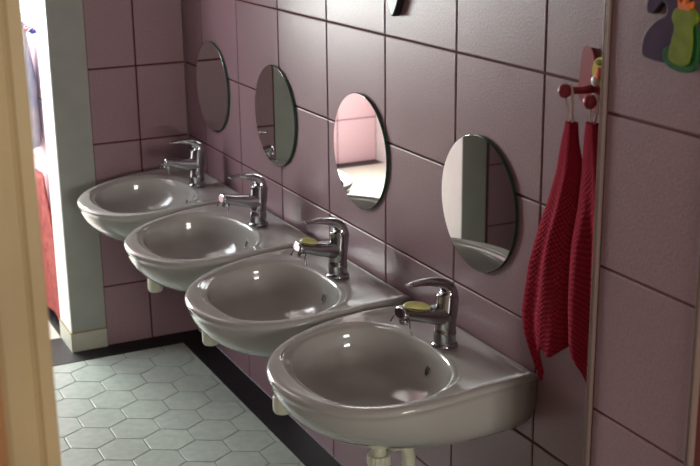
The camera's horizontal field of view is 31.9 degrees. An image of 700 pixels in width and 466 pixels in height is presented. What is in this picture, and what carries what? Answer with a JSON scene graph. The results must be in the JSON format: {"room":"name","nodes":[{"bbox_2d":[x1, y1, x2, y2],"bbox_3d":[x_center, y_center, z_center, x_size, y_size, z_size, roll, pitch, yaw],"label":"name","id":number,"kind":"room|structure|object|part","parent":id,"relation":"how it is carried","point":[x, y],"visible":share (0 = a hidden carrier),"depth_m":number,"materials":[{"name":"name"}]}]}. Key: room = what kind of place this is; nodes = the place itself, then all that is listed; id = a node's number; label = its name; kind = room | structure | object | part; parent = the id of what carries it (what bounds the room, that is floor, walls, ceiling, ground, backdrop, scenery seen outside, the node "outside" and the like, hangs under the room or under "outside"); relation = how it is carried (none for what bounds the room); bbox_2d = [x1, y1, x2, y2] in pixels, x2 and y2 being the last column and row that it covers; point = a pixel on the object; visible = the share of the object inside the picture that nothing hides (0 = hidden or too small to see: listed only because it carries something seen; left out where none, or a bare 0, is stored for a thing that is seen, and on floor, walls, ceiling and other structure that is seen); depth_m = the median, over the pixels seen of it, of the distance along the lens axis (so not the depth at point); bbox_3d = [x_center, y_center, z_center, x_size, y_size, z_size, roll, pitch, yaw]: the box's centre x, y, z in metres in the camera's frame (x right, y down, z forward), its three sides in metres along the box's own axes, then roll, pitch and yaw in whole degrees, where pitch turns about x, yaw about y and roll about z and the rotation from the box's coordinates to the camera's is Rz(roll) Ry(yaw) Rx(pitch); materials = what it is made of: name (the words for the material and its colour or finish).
{"room":"kindergarten washroom","nodes":[
{"label":"kindergarten washroom","id":0,"kind":"room"},
{"bbox_2d":[21,0,51,212],"bbox_3d":[-1.096,-1.103,3.752,0.050,2.500,1.515,-9,18,-25],"label":"wall","id":1,"kind":"structure","parent":0,"point":[28,11],"depth_m":3.48,"materials":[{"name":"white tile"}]},
{"bbox_2d":[22,15,36,37],"bbox_3d":[-0.982,-0.619,3.566,0.033,0.040,0.580,-9,18,-25],"label":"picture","id":2,"kind":"object","parent":1,"relation":"attached to","point":[29,25],"visible":0.32,"depth_m":3.37,"materials":[{"name":"white paper"}]},
{"bbox_2d":[24,30,41,147],"bbox_3d":[-0.909,-0.408,3.461,0.036,0.343,0.071,-12,20,-33],"label":"hand towel","id":3,"kind":"object","parent":2,"relation":"hanging from","point":[33,94],"visible":0.49,"depth_m":3.44,"materials":[{"name":"white fabric"}]},
{"bbox_2d":[36,169,59,318],"bbox_3d":[-0.884,0.025,3.548,0.045,0.412,0.320,-9,18,-25],"label":"cloth","id":4,"kind":"object","parent":1,"relation":"hanging from","point":[44,207],"visible":0.38,"depth_m":3.47,"materials":[{"name":"red fabric"}]},
{"bbox_2d":[34,0,72,332],"bbox_3d":[-1.023,-0.641,2.974,0.522,1.944,0.126,-9,18,-25],"label":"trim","id":5,"kind":"structure","parent":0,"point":[39,5],"depth_m":3.22,"materials":[{"name":"white paint"}]},
{"bbox_2d":[82,0,198,344],"bbox_3d":[-0.880,-0.875,2.975,1.014,2.500,0.130,-9,18,-25],"label":"wall","id":6,"kind":"structure","parent":0,"point":[135,48],"depth_m":3.24,"materials":[{"name":"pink tile"}]},
{"bbox_2d":[45,0,105,332],"bbox_3d":[-1.020,-0.663,2.969,0.700,2.100,0.123,-9,18,-25],"label":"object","id":7,"kind":"structure","parent":6,"relation":"attached to","point":[65,18],"depth_m":3.19,"materials":[{"name":"grey paint"}]},
{"bbox_2d":[59,318,107,352],"bbox_3d":[-1.009,0.317,3.262,0.702,0.056,0.134,-9,18,-25],"label":"baseboard","id":8,"kind":"structure","parent":6,"relation":"attached to","point":[95,338],"depth_m":3.33,"materials":[{"name":"paint"}]},
{"bbox_2d":[48,308,341,465],"bbox_3d":[-0.953,0.467,2.953,1.430,0.062,3.805,-9,18,-25],"label":"floor","id":9,"kind":"structure","parent":0,"point":[176,399],"depth_m":2.95,"materials":[{"name":"grey tile"}]},
{"bbox_2d":[182,0,604,465],"bbox_3d":[0.002,-0.686,2.304,0.050,2.500,1.920,-9,18,-25],"label":"wall","id":10,"kind":"structure","parent":0,"point":[435,74],"depth_m":2.16,"materials":[{"name":"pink tile"}]},
{"bbox_2d":[77,167,240,292],"bbox_3d":[-0.495,0.016,3.092,0.365,0.268,0.398,-9,18,-25],"label":"washbasin","id":11,"kind":"object","parent":10,"relation":"attached to","point":[114,208],"visible":0.48,"depth_m":3.13,"materials":[{"name":"white ceramic"}]},
{"bbox_3d":[-0.495,-0.049,3.073,0.365,0.131,0.398,-9,18,-25],"label":"bowl","id":12,"kind":"part","parent":11,"relation":"part of","materials":[{"name":"white ceramic"}]},
{"bbox_2d":[161,139,205,186],"bbox_3d":[-0.416,-0.176,3.066,0.112,0.122,0.045,-9,18,-25],"label":"faucet","id":13,"kind":"object","parent":11,"relation":"on","point":[195,163],"visible":1,"depth_m":3.06,"materials":[{"name":"silver metal"}]},
{"bbox_3d":[-0.424,-0.174,3.062,0.094,0.044,0.037,-9,18,-25],"label":"spout","id":14,"kind":"part","parent":13,"relation":"part of","materials":[{"name":"silver metal"}]},
{"bbox_3d":[-0.407,-0.216,3.058,0.092,0.041,0.037,-9,18,-25],"label":"lever","id":15,"kind":"part","parent":13,"relation":"part of","materials":[{"name":"silver metal"}]},
{"bbox_2d":[196,41,228,131],"bbox_3d":[-0.347,-0.368,3.081,0.005,0.228,0.228,-9,18,-25],"label":"round mirror","id":16,"kind":"object","parent":10,"relation":"attached to","point":[211,73],"visible":1,"depth_m":3.07,"materials":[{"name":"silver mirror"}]},
{"bbox_2d":[124,203,315,345],"bbox_3d":[-0.313,0.119,2.740,0.365,0.268,0.398,-9,18,-25],"label":"washbasin","id":17,"kind":"object","parent":10,"relation":"attached to","point":[174,250],"visible":0.58,"depth_m":2.77,"materials":[{"name":"white ceramic"}]},
{"bbox_3d":[-0.314,0.054,2.720,0.365,0.131,0.398,-9,18,-25],"label":"bowl","id":18,"kind":"part","parent":17,"relation":"part of","materials":[{"name":"white ceramic"}]},
{"bbox_2d":[219,173,268,226],"bbox_3d":[-0.234,-0.073,2.713,0.112,0.122,0.045,-9,18,-25],"label":"faucet","id":19,"kind":"object","parent":17,"relation":"on","point":[256,201],"visible":1,"depth_m":2.71,"materials":[{"name":"silver metal"}]},
{"bbox_3d":[-0.242,-0.071,2.709,0.094,0.044,0.037,-9,18,-25],"label":"spout","id":20,"kind":"part","parent":19,"relation":"part of","materials":[{"name":"silver metal"}]},
{"bbox_3d":[-0.226,-0.113,2.705,0.092,0.041,0.037,-9,18,-25],"label":"lever","id":21,"kind":"part","parent":19,"relation":"part of","materials":[{"name":"silver metal"}]},
{"bbox_2d":[255,65,296,166],"bbox_3d":[-0.168,-0.262,2.734,0.005,0.228,0.228,-9,18,-25],"label":"round mirror","id":22,"kind":"object","parent":10,"relation":"attached to","point":[275,113],"visible":1,"depth_m":2.72,"materials":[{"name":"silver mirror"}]},
{"bbox_2d":[185,248,410,414],"bbox_3d":[-0.132,0.222,2.386,0.365,0.268,0.398,-9,18,-25],"label":"washbasin","id":23,"kind":"object","parent":10,"relation":"attached to","point":[252,305],"visible":0.61,"depth_m":2.41,"materials":[{"name":"white ceramic"}]},
{"bbox_3d":[-0.133,0.156,2.367,0.365,0.131,0.398,-9,18,-25],"label":"bowl","id":24,"kind":"part","parent":23,"relation":"part of","materials":[{"name":"white ceramic"}]},
{"bbox_2d":[293,217,349,278],"bbox_3d":[-0.053,0.029,2.360,0.112,0.122,0.045,-9,18,-25],"label":"faucet","id":25,"kind":"object","parent":23,"relation":"on","point":[335,249],"visible":0.99,"depth_m":2.35,"materials":[{"name":"silver metal"}]},
{"bbox_2d":[290,248,306,265],"bbox_3d":[-0.097,0.035,2.339,0.007,0.037,0.074,-9,18,-25],"label":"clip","id":26,"kind":"object","parent":25,"relation":"hanging from","point":[303,248],"visible":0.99,"depth_m":2.32,"materials":[{"name":"silver metal"}]},
{"bbox_2d":[300,237,317,243],"bbox_3d":[-0.078,0.015,2.342,0.036,0.014,0.029,-9,18,-25],"label":"soap","id":27,"kind":"object","parent":25,"relation":"on","point":[307,240],"visible":1,"depth_m":2.33,"materials":[{"name":"yellow wax"}]},
{"bbox_3d":[-0.061,0.032,2.357,0.094,0.044,0.037,-9,18,-25],"label":"spout","id":28,"kind":"part","parent":25,"relation":"part of","materials":[{"name":"silver metal"}]},
{"bbox_3d":[-0.045,-0.011,2.353,0.092,0.041,0.037,-9,18,-25],"label":"lever","id":29,"kind":"part","parent":25,"relation":"part of","materials":[{"name":"silver metal"}]},
{"bbox_2d":[334,92,388,209],"bbox_3d":[0.020,-0.158,2.369,0.005,0.228,0.228,-9,18,-25],"label":"round mirror","id":30,"kind":"object","parent":10,"relation":"attached to","point":[360,142],"visible":1,"depth_m":2.36,"materials":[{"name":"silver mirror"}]},
{"bbox_2d":[387,0,404,15],"bbox_3d":[0.068,-0.425,2.139,0.039,0.094,0.059,-9,18,-25],"label":"wall hook","id":31,"kind":"object","parent":10,"relation":"attached to","point":[395,6],"visible":1,"depth_m":2.15,"materials":[{"name":"silver plastic"}]},
{"bbox_2d":[267,305,538,465],"bbox_3d":[0.050,0.325,2.033,0.365,0.268,0.398,-9,18,-25],"label":"washbasin","id":32,"kind":"object","parent":10,"relation":"attached to","point":[360,378],"visible":0.98,"depth_m":1.99,"materials":[{"name":"white ceramic"}]},
{"bbox_2d":[395,277,458,349],"bbox_3d":[0.128,0.132,2.007,0.112,0.122,0.045,-9,18,-25],"label":"faucet","id":33,"kind":"object","parent":32,"relation":"on","point":[443,314],"visible":0.98,"depth_m":2.00,"materials":[{"name":"silver metal"}]},
{"bbox_2d":[390,314,411,335],"bbox_3d":[0.084,0.138,1.986,0.007,0.037,0.074,-9,18,-25],"label":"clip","id":34,"kind":"object","parent":33,"relation":"hanging from","point":[394,314],"visible":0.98,"depth_m":1.97,"materials":[{"name":"silver metal"}]},
{"bbox_2d":[403,301,430,309],"bbox_3d":[0.109,0.118,1.993,0.050,0.016,0.029,-9,18,-25],"label":"soap","id":35,"kind":"object","parent":33,"relation":"on","point":[411,304],"visible":1,"depth_m":1.98,"materials":[{"name":"yellow wax"}]},
{"bbox_3d":[0.120,0.135,2.003,0.094,0.044,0.037,-9,18,-25],"label":"spout","id":36,"kind":"part","parent":33,"relation":"part of","materials":[{"name":"silver metal"}]},
{"bbox_3d":[0.137,0.092,1.999,0.092,0.041,0.037,-9,18,-25],"label":"lever","id":37,"kind":"part","parent":33,"relation":"part of","materials":[{"name":"silver metal"}]},
{"bbox_2d":[442,134,517,272],"bbox_3d":[0.209,-0.048,2.001,0.005,0.228,0.228,-9,18,-25],"label":"round mirror","id":38,"kind":"object","parent":10,"relation":"attached to","point":[480,205],"visible":1,"depth_m":1.99,"materials":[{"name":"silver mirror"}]},
{"bbox_2d":[558,46,601,115],"bbox_3d":[0.317,-0.199,1.645,0.070,0.093,0.107,-9,18,-25],"label":"towel hook","id":39,"kind":"object","parent":10,"relation":"attached to","point":[589,83],"visible":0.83,"depth_m":1.67,"materials":[{"name":"red plastic"}]},
{"bbox_2d":[522,84,581,380],"bbox_3d":[0.296,0.003,1.751,0.073,0.449,0.131,-9,18,-25],"label":"towel","id":40,"kind":"object","parent":39,"relation":"hanging from","point":[545,298],"visible":0.74,"depth_m":1.72,"materials":[{"name":"red fabric"}]},
{"bbox_3d":[0.289,-0.191,1.647,0.019,0.018,0.019,-9,18,-25],"label":"knob","id":41,"kind":"part","parent":39,"relation":"part of","materials":[{"name":"red plastic"}]},
{"bbox_2d":[568,93,599,384],"bbox_3d":[0.344,0.023,1.656,0.071,0.426,0.105,-9,18,-25],"label":"towel","id":42,"kind":"object","parent":39,"relation":"hanging from","point":[580,269],"visible":0.48,"depth_m":1.65,"materials":[{"name":"red fabric"}]},
{"bbox_3d":[0.342,-0.205,1.664,0.008,0.093,0.092,-9,18,-25],"label":"plate","id":43,"kind":"part","parent":39,"relation":"part of","materials":[{"name":"pink plastic"}]},
{"bbox_3d":[0.314,-0.172,1.600,0.019,0.018,0.019,-9,18,-25],"label":"knob","id":44,"kind":"part","parent":39,"relation":"part of","materials":[{"name":"red plastic"}]},
{"bbox_2d":[590,0,699,465],"bbox_3d":[0.396,-0.410,1.359,0.100,2.500,0.183,-9,18,-25],"label":"wall","id":45,"kind":"structure","parent":0,"point":[650,230],"depth_m":1.46,"materials":[{"name":"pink tile"}]},
{"bbox_2d":[583,0,612,465],"bbox_3d":[0.311,-0.216,1.483,0.009,2.060,0.008,-9,18,-25],"label":"trim","id":46,"kind":"structure","parent":45,"relation":"attached to","point":[608,3],"depth_m":1.54,"materials":[{"name":"beige metal"}]},
{"bbox_2d":[642,0,699,72],"bbox_3d":[0.358,-0.234,1.362,0.013,0.103,0.098,-9,18,-25],"label":"number plaque","id":47,"kind":"object","parent":45,"relation":"attached to","point":[673,39],"visible":1,"depth_m":1.35,"materials":[{"name":"purple paint"}]},
{"bbox_3d":[0.366,-0.249,1.332,0.006,0.014,0.022,-9,18,-25],"label":"crown","id":48,"kind":"part","parent":47,"relation":"part of","materials":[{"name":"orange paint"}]},
{"bbox_2d":[683,245,699,465],"bbox_3d":[0.396,-0.168,1.318,0.009,2.060,0.008,-9,18,-25],"label":"trim","id":49,"kind":"structure","parent":45,"relation":"attached to","point":[694,383],"depth_m":1.42,"materials":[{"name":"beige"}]},
{"bbox_3d":[-0.091,-0.336,1.130,3.600,2.500,0.195,-9,18,-25],"label":"wall","id":50,"kind":"structure","parent":0,"visible":0},
{"bbox_2d":[0,0,61,465],"bbox_3d":[-0.323,-0.084,1.064,0.048,2.060,0.230,-9,18,-25],"label":"door frame","id":51,"kind":"structure","parent":50,"relation":"in","point":[26,362],"depth_m":1.00,"materials":[{"name":"beige paint"}]},
{"bbox_2d":[0,379,8,465],"bbox_3d":[-0.317,-0.041,0.936,0.060,2.030,0.038,-9,18,-25],"label":"door","id":52,"kind":"structure","parent":51,"relation":"attached to","point":[4,460],"depth_m":0.99,"materials":[{"name":"orange wood"}]}
]}

